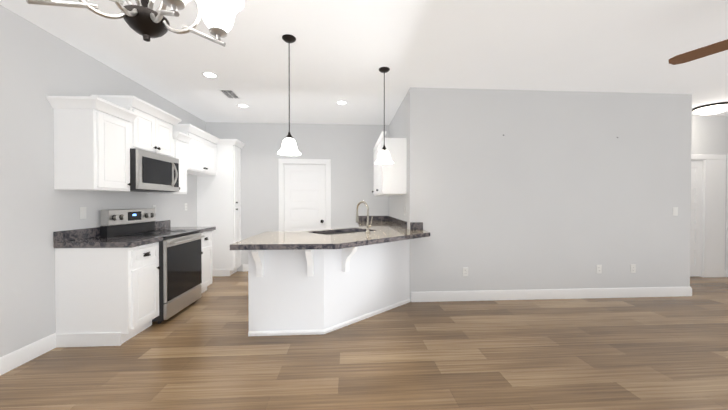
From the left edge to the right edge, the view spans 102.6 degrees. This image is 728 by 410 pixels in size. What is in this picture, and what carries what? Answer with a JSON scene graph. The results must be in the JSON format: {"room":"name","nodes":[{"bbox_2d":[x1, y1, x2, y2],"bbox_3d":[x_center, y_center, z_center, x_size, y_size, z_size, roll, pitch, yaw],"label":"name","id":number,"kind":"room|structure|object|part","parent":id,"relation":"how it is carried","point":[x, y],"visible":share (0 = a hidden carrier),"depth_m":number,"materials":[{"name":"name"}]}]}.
{"room":"kitchen","nodes":[
{"label":"kitchen","id":0,"kind":"room"},
{"bbox_2d":[0,5,205,356],"bbox_3d":[-2.726,-0.104,1.083,0.120,2.780,8.920,0,1,-4],"label":"wall","id":1,"kind":"structure","parent":0,"point":[38,65],"depth_m":2.46,"materials":[{"name":"grey paint"}]},
{"bbox_2d":[0,333,55,375],"bbox_3d":[-2.570,1.234,-0.350,0.014,0.130,5.915,0,1,-4],"label":"baseboard","id":2,"kind":"structure","parent":1,"relation":"attached to","point":[18,357],"depth_m":2.36,"materials":[{"name":"white paint"}]},
{"bbox_2d":[80,207,85,218],"bbox_3d":[-2.770,0.078,2.875,0.009,0.116,0.072,0,1,-4],"label":"light switch","id":3,"kind":"object","parent":1,"relation":"attached to","point":[82,212],"visible":1,"depth_m":2.87,"materials":[{"name":"white plastic"}]},
{"bbox_2d":[46,96,137,190],"bbox_3d":[-2.560,-0.546,2.791,0.414,0.810,0.499,0,1,-4],"label":"upper cabinet","id":4,"kind":"object","parent":1,"relation":"attached to","point":[91,148],"visible":0.98,"depth_m":2.61,"materials":[{"name":"white paint"}]},
{"bbox_2d":[91,95,181,157],"bbox_3d":[-2.599,-0.863,3.417,0.414,0.528,0.876,0,1,-4],"label":"upper cabinet","id":5,"kind":"object","parent":1,"relation":"attached to","point":[149,133],"visible":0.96,"depth_m":3.29,"materials":[{"name":"white paint"}]},
{"bbox_2d":[130,149,178,191],"bbox_3d":[-2.576,-0.379,3.424,0.461,0.432,0.752,0,1,-4],"label":"microwave","id":6,"kind":"object","parent":5,"relation":"attached to","point":[152,172],"visible":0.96,"depth_m":3.29,"materials":[{"name":"silver metal"}]},
{"bbox_2d":[147,131,191,193],"bbox_3d":[-2.632,-0.557,3.963,0.414,0.810,0.326,0,1,-4],"label":"upper cabinet","id":7,"kind":"object","parent":1,"relation":"attached to","point":[180,150],"visible":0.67,"depth_m":3.97,"materials":[{"name":"white paint"}]},
{"bbox_2d":[173,124,218,175],"bbox_3d":[-2.670,-0.823,4.569,0.414,0.630,1.007,0,1,-4],"label":"upper cabinet","id":8,"kind":"object","parent":1,"relation":"attached to","point":[201,156],"visible":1,"depth_m":4.49,"materials":[{"name":"white paint"}]},
{"bbox_2d":[206,122,388,270],"bbox_3d":[2.225,-0.150,5.794,10.580,2.780,0.120,0,1,-4],"label":"wall","id":9,"kind":"structure","parent":0,"point":[347,149],"depth_m":5.52,"materials":[{"name":"grey paint"}]},
{"bbox_2d":[243,264,247,270],"bbox_3d":[-1.948,1.178,5.484,0.650,0.130,0.014,0,1,-4],"label":"baseboard","id":10,"kind":"structure","parent":9,"relation":"attached to","point":[245,267],"depth_m":5.46,"materials":[{"name":"white paint"}]},
{"bbox_2d":[278,159,330,230],"bbox_3d":[-1.123,0.185,5.582,0.980,2.115,0.140,0,1,-4],"label":"door frame","id":11,"kind":"structure","parent":9,"relation":"attached to","point":[326,162],"depth_m":5.51,"materials":[{"name":"white paint"}]},
{"bbox_2d":[284,164,325,230],"bbox_3d":[-1.120,0.231,5.537,0.772,1.999,0.096,0,1,-4],"label":"pantry door","id":12,"kind":"structure","parent":9,"relation":"in","point":[305,195],"depth_m":5.55,"materials":[{"name":"white paint"}]},
{"bbox_2d":[0,271,727,409],"bbox_3d":[2.492,1.312,1.456,10.740,0.060,9.000,0,1,-4],"label":"floor","id":13,"kind":"structure","parent":0,"point":[205,351],"depth_m":2.37,"materials":[{"name":"brown wood"}]},
{"bbox_2d":[55,242,160,347],"bbox_3d":[-2.433,0.826,2.836,0.673,0.885,0.450,0,1,-4],"label":"base cabinet","id":14,"kind":"object","parent":13,"relation":"on","point":[106,296],"visible":1,"depth_m":2.63,"materials":[{"name":"white paint"}]},
{"bbox_2d":[53,220,215,247],"bbox_3d":[-2.474,0.302,3.449,0.665,0.148,1.695,0,1,-4],"label":"countertop","id":15,"kind":"structure","parent":14,"relation":"on","point":[85,238],"depth_m":2.75,"materials":[{"name":"grey stone"}]},
{"bbox_2d":[100,208,203,323],"bbox_3d":[-2.415,0.655,3.443,0.723,1.215,0.760,0,1,-4],"label":"range","id":16,"kind":"object","parent":13,"relation":"on","point":[180,274],"visible":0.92,"depth_m":3.31,"materials":[{"name":"silver metal"}]},
{"bbox_2d":[201,231,211,293],"bbox_3d":[-2.507,0.815,4.051,0.673,0.885,0.458,0,1,-4],"label":"base cabinet","id":17,"kind":"object","parent":13,"relation":"on","point":[206,250],"visible":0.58,"depth_m":4.09,"materials":[{"name":"white paint"}]},
{"bbox_2d":[197,139,244,275],"bbox_3d":[-2.567,0.051,5.235,0.699,2.390,0.407,0,1,-4],"label":"pantry cabinet","id":18,"kind":"object","parent":13,"relation":"on","point":[219,201],"visible":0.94,"depth_m":5.10,"materials":[{"name":"white paint"}]},
{"bbox_2d":[248,239,409,335],"bbox_3d":[-0.265,0.821,3.373,1.772,0.885,1.038,0,1,-4],"label":"peninsula base","id":19,"kind":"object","parent":13,"relation":"on","point":[287,295],"depth_m":2.88,"materials":[{"name":"white paint"}]},
{"bbox_2d":[251,250,263,276],"bbox_3d":[-0.993,0.536,2.721,0.055,0.300,0.210,0,1,-4],"label":"corbel bracket","id":20,"kind":"object","parent":19,"relation":"attached to","point":[258,256],"visible":0.92,"depth_m":2.75,"materials":[{"name":"white paint"}]},
{"bbox_2d":[305,249,313,275],"bbox_3d":[-0.513,0.535,2.750,0.055,0.300,0.210,0,1,-4],"label":"corbel bracket","id":21,"kind":"object","parent":19,"relation":"attached to","point":[309,253],"visible":0.92,"depth_m":2.78,"materials":[{"name":"white paint"}]},
{"bbox_2d":[230,201,429,249],"bbox_3d":[-0.241,0.258,4.060,1.995,0.626,3.042,0,1,-4],"label":"countertop","id":22,"kind":"structure","parent":19,"relation":"on","point":[369,230],"depth_m":3.09,"materials":[{"name":"grey stone"}]},
{"bbox_3d":[-0.139,0.533,2.957,0.055,0.300,0.210,-1,1,-43],"label":"corbel bracket","id":23,"kind":"part","parent":19,"relation":"part of","materials":[{"name":"white wood"}]},
{"bbox_2d":[0,0,727,124],"bbox_3d":[2.492,-1.528,1.429,10.740,0.060,9.000,0,1,-4],"label":"ceiling","id":24,"kind":"structure","parent":0,"point":[343,50],"depth_m":2.87,"materials":[{"name":"paint"}]},
{"bbox_2d":[26,0,243,46],"bbox_3d":[-0.874,-1.088,1.099,0.720,0.812,0.504,0,1,-4],"label":"dining chandelier","id":25,"kind":"object","parent":24,"relation":"hanging from","point":[145,20],"visible":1,"depth_m":1.21,"materials":[{"name":"white glass"}]},
{"bbox_2d":[201,72,218,78],"bbox_3d":[-1.797,-1.514,3.400,0.180,0.004,0.180,0,1,-4],"label":"recessed light","id":26,"kind":"object","parent":24,"relation":"in","point":[210,75],"visible":1,"depth_m":3.40,"materials":[{"name":"white plastic"}]},
{"bbox_2d":[217,89,241,98],"bbox_3d":[-1.833,-1.517,3.989,0.200,0.010,0.340,0,1,-4],"label":"ceiling vent","id":27,"kind":"object","parent":24,"relation":"in","point":[230,93],"visible":0.98,"depth_m":3.96,"materials":[{"name":"white metal"}]},
{"bbox_2d":[237,104,248,107],"bbox_3d":[-1.863,-1.524,4.488,0.180,0.004,0.180,0,1,-4],"label":"recessed light","id":28,"kind":"object","parent":24,"relation":"in","point":[242,105],"visible":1,"depth_m":4.47,"materials":[{"name":"white plastic"}]},
{"bbox_2d":[278,34,300,155],"bbox_3d":[-0.678,-0.986,2.642,0.212,1.046,0.212,0,1,-4],"label":"pendant lamp","id":29,"kind":"object","parent":24,"relation":"hanging from","point":[289,147],"visible":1,"depth_m":2.62,"materials":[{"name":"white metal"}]},
{"bbox_2d":[336,101,347,104],"bbox_3d":[-0.332,-1.523,4.342,0.180,0.004,0.180,0,1,-4],"label":"recessed light","id":30,"kind":"object","parent":24,"relation":"in","point":[341,102],"visible":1,"depth_m":4.33,"materials":[{"name":"white plastic"}]},
{"bbox_2d":[375,67,393,163],"bbox_3d":[0.226,-0.992,3.259,0.212,1.046,0.212,0,1,-4],"label":"pendant lamp","id":31,"kind":"object","parent":24,"relation":"hanging from","point":[384,157],"visible":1,"depth_m":3.23,"materials":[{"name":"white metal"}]},
{"bbox_2d":[669,39,727,64],"bbox_3d":[2.772,-1.308,1.769,0.997,0.384,0.997,0,1,19],"label":"room ceiling fan","id":32,"kind":"object","parent":24,"relation":"hanging from","point":[708,50],"visible":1,"depth_m":2.21,"materials":[{"name":"brown wood"}]},
{"bbox_2d":[692,102,727,114],"bbox_3d":[5.399,-1.470,4.513,0.430,0.113,0.430,0,1,-4],"label":"light","id":33,"kind":"object","parent":24,"relation":"attached to","point":[713,108],"visible":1,"depth_m":4.43,"materials":[{"name":"white glass"}]},
{"bbox_2d":[389,92,407,228],"bbox_3d":[0.595,-0.140,4.768,0.120,2.780,1.730,0,1,-4],"label":"wall","id":34,"kind":"structure","parent":0,"point":[398,126],"depth_m":4.43,"materials":[{"name":"grey paint"}]},
{"bbox_2d":[372,144,375,194],"bbox_3d":[0.361,-0.585,4.821,0.334,0.850,0.845,0,1,-4],"label":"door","id":35,"kind":"structure","parent":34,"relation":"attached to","point":[374,149],"depth_m":5.02,"materials":[{"name":"white paint"}]},
{"bbox_2d":[376,131,406,194],"bbox_3d":[0.396,-0.580,4.243,0.334,0.850,0.555,0,1,-4],"label":"upper cabinet","id":36,"kind":"object","parent":34,"relation":"attached to","point":[389,179],"depth_m":3.97,"materials":[{"name":"white paint"}]},
{"bbox_2d":[408,87,691,301],"bbox_3d":[2.548,-0.132,3.961,3.920,2.780,0.120,0,1,-4],"label":"wall","id":37,"kind":"structure","parent":0,"point":[559,190],"depth_m":3.89,"materials":[{"name":"grey paint"}]},
{"bbox_2d":[463,267,467,275],"bbox_3d":[1.334,0.879,3.830,0.072,0.116,0.008,0,1,-4],"label":"outlet","id":38,"kind":"object","parent":37,"relation":"attached to","point":[465,271],"visible":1,"depth_m":3.83,"materials":[{"name":"white plastic"}]},
{"bbox_2d":[411,287,691,301],"bbox_3d":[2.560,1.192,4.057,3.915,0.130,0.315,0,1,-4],"label":"baseboard","id":39,"kind":"structure","parent":37,"relation":"attached to","point":[480,295],"depth_m":3.90,"materials":[{"name":"white paint"}]},
{"bbox_2d":[596,265,601,272],"bbox_3d":[3.181,0.868,3.943,0.072,0.116,0.008,0,1,-4],"label":"outlet","id":40,"kind":"object","parent":37,"relation":"attached to","point":[598,268],"visible":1,"depth_m":3.94,"materials":[{"name":"white plastic"}]},
{"bbox_2d":[631,264,635,272],"bbox_3d":[3.670,0.868,3.973,0.072,0.116,0.008,0,1,-4],"label":"outlet","id":41,"kind":"object","parent":37,"relation":"attached to","point":[633,268],"visible":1,"depth_m":3.97,"materials":[{"name":"white plastic"}]},
{"bbox_2d":[673,207,677,215],"bbox_3d":[4.279,0.087,4.003,0.072,0.116,0.009,0,1,-4],"label":"light switch","id":42,"kind":"object","parent":37,"relation":"attached to","point":[675,211],"visible":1,"depth_m":4.00,"materials":[{"name":"white plastic"}]},
{"bbox_2d":[691,115,727,270],"bbox_3d":[5.946,-0.143,5.080,3.000,2.780,0.120,0,1,-4],"label":"wall","id":43,"kind":"structure","parent":0,"point":[709,134],"depth_m":5.01,"materials":[{"name":"grey paint"}]},
{"bbox_2d":[690,161,702,276],"bbox_3d":[5.455,0.236,4.998,0.772,1.999,0.096,0,1,-4],"label":"hall door","id":44,"kind":"structure","parent":43,"relation":"in","point":[696,222],"depth_m":5.03,"materials":[{"name":"white paint"}]},
{"bbox_2d":[691,154,725,277],"bbox_3d":[5.595,0.190,5.052,1.265,2.115,0.140,0,1,-4],"label":"door frame","id":45,"kind":"structure","parent":43,"relation":"attached to","point":[713,210],"depth_m":5.01,"materials":[{"name":"white paint"}]},
{"bbox_2d":[726,155,727,276],"bbox_3d":[6.750,0.189,5.123,0.980,2.115,0.140,0,1,-4],"label":"door frame","id":46,"kind":"structure","parent":43,"relation":"attached to","point":[727,224],"depth_m":5.03,"materials":[{"name":"white paint"}]}
]}

